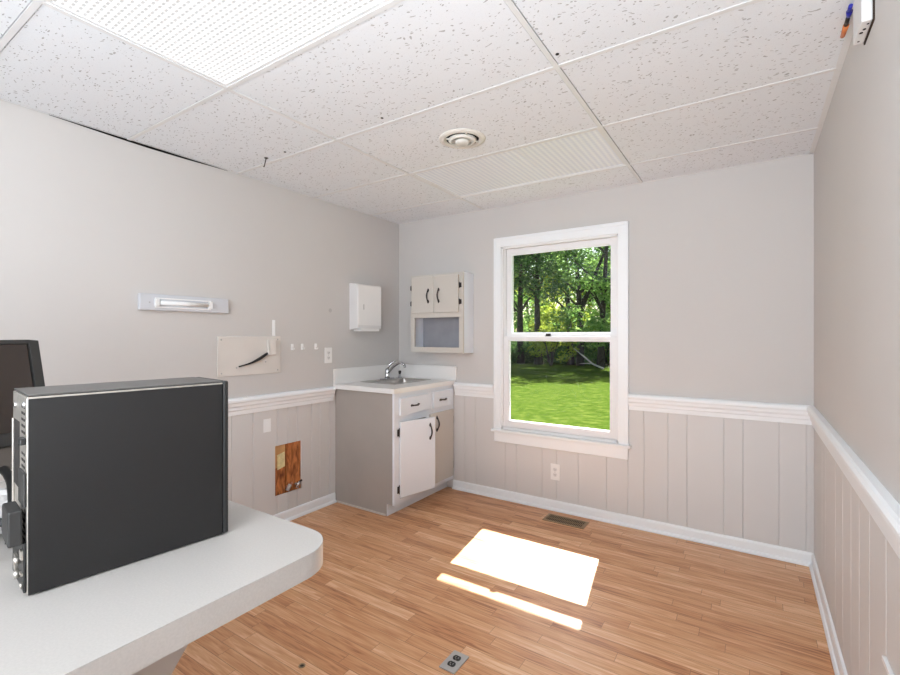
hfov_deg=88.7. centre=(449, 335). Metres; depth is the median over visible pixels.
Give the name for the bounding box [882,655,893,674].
cable raceway
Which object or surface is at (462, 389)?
trim
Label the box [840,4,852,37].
wire splice
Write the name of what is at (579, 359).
tree
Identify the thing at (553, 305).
tree
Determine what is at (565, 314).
leafy bush
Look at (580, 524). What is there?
floor vent
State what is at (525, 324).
tree
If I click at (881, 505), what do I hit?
trim
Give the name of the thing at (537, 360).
tree
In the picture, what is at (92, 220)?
wall
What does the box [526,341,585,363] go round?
shrub
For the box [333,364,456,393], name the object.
countertop
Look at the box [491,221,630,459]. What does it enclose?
window
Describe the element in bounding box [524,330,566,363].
shrub
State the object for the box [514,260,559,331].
tree
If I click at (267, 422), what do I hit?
wall outlet
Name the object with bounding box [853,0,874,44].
alarm box
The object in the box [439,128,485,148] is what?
ceiling vent
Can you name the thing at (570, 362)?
tree
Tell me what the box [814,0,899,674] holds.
wall
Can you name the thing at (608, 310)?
tree
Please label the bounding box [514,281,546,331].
tree
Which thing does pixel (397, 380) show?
basin
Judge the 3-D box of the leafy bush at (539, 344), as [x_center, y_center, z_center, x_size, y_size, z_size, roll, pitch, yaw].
[5.978,0.442,27.451,3.231,2.857,2.063,0,0,33]
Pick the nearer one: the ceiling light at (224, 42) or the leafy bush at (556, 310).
the ceiling light at (224, 42)
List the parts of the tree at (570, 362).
crown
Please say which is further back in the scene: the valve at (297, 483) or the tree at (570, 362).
the tree at (570, 362)
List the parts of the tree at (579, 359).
crown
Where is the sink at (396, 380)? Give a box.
[361,377,430,384]
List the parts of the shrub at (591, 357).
stem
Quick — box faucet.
[380,360,405,379]
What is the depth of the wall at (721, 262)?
3.08 m
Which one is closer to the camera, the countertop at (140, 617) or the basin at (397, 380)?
the countertop at (140, 617)
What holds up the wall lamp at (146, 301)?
attached to the wall at (92, 220)
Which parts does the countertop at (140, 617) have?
panel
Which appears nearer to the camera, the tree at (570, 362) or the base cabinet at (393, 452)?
the base cabinet at (393, 452)
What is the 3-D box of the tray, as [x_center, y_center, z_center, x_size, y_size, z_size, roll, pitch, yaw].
[-0.724,-0.053,4.001,0.088,0.023,0.225,0,0,33]
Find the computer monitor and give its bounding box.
[0,340,44,469]
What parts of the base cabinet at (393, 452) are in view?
panel, drawer, door, frame, handle, door, drawer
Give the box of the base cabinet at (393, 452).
[335,385,453,515]
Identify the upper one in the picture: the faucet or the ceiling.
the ceiling
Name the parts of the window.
sash, sill, sash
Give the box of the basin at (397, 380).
[377,378,421,383]
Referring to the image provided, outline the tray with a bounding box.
[354,328,378,330]
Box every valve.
[286,482,292,490]
[295,479,301,487]
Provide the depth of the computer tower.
0.91 m
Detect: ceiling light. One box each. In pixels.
[45,0,390,86]
[412,129,625,196]
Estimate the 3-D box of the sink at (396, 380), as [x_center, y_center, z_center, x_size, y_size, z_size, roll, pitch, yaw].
[-0.469,0.465,4.040,0.386,0.151,0.499,0,0,33]
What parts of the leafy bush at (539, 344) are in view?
stem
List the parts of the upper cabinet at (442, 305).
door, panel, door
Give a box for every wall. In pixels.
[0,98,398,514]
[399,153,813,552]
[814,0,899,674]
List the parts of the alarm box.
plate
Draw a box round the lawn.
[511,359,609,429]
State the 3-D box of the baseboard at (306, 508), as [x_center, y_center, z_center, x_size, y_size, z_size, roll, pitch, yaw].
[-2.349,1.321,1.628,0.025,0.078,5.134,0,0,33]
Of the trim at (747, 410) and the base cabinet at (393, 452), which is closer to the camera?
the trim at (747, 410)
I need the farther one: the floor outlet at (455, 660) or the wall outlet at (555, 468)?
the wall outlet at (555, 468)
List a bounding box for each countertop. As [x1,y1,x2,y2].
[0,481,322,674]
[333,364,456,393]
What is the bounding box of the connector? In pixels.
[0,501,21,547]
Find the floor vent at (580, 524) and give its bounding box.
[542,513,588,528]
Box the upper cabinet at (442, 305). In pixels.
[410,272,473,352]
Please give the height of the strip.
0.113 m
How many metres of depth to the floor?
2.31 m
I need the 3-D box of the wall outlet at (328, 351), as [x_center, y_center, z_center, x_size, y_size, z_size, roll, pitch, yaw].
[-0.981,0.155,3.719,0.009,0.125,0.075,0,0,33]
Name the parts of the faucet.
spout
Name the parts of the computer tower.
bracket rail, port plate, panel, power supply plate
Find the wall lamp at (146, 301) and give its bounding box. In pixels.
[138,293,227,312]
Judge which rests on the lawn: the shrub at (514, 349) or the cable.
the shrub at (514, 349)
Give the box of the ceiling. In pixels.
[0,0,853,224]
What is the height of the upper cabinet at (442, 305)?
0.685 m
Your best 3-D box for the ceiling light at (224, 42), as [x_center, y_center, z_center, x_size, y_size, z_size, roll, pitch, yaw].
[-0.622,-1.132,1.401,1.241,0.103,0.615,0,0,33]
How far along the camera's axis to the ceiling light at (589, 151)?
2.93 m
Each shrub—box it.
[511,341,544,362]
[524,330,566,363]
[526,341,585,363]
[550,331,609,364]
[574,342,609,364]
[605,342,609,363]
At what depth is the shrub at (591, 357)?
27.60 m
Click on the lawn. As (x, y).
(559, 394)
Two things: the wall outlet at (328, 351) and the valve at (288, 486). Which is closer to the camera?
the valve at (288, 486)
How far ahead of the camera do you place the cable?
1.10 m
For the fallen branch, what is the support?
on the lawn
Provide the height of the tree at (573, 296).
10.538 m
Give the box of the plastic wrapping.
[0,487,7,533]
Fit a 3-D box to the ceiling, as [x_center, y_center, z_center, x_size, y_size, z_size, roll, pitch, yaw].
[-0.853,-1.188,1.044,3.767,0.222,6.404,0,0,33]
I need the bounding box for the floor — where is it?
[171,487,834,674]
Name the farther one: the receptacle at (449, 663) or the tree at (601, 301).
the tree at (601, 301)
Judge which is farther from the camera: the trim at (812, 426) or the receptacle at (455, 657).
the trim at (812, 426)
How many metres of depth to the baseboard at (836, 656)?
2.12 m
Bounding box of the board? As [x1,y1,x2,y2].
[217,336,279,376]
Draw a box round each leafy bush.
[526,320,579,365]
[531,310,565,347]
[562,314,610,364]
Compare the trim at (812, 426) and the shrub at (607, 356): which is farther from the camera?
the shrub at (607, 356)
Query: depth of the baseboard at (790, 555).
3.20 m
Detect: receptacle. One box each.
[447,661,455,666]
[453,655,460,660]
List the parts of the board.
cord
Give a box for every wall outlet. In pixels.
[264,418,270,432]
[325,347,331,362]
[551,463,559,480]
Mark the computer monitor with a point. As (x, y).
(20, 360)
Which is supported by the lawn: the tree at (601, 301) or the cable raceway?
the tree at (601, 301)
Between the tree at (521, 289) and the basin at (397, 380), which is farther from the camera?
the tree at (521, 289)
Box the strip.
[272,320,274,335]
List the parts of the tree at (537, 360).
crown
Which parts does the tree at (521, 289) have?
crown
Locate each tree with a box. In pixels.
[514,253,551,363]
[514,253,568,364]
[514,255,574,331]
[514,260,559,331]
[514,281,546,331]
[515,272,592,331]
[525,246,610,364]
[527,246,610,365]
[545,246,610,367]
[551,248,607,328]
[578,246,610,327]
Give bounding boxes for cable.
[0,466,11,544]
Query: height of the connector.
0.150 m
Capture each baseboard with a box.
[273,492,336,520]
[452,480,812,566]
[809,553,847,674]
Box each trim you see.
[228,386,335,416]
[453,382,493,397]
[628,393,813,424]
[807,406,899,558]
[812,426,813,552]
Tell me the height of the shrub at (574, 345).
2.282 m
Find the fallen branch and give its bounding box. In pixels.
[575,349,603,369]
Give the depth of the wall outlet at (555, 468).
3.59 m
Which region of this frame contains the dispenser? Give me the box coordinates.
[349,283,380,330]
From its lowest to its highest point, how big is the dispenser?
0.409 m
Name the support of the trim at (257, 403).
attached to the wall at (92, 220)
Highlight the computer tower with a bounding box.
[12,377,227,595]
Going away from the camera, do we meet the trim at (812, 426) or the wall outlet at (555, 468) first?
the trim at (812, 426)
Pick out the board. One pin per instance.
(236, 355)
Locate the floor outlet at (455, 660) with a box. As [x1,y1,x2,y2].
[439,650,468,673]

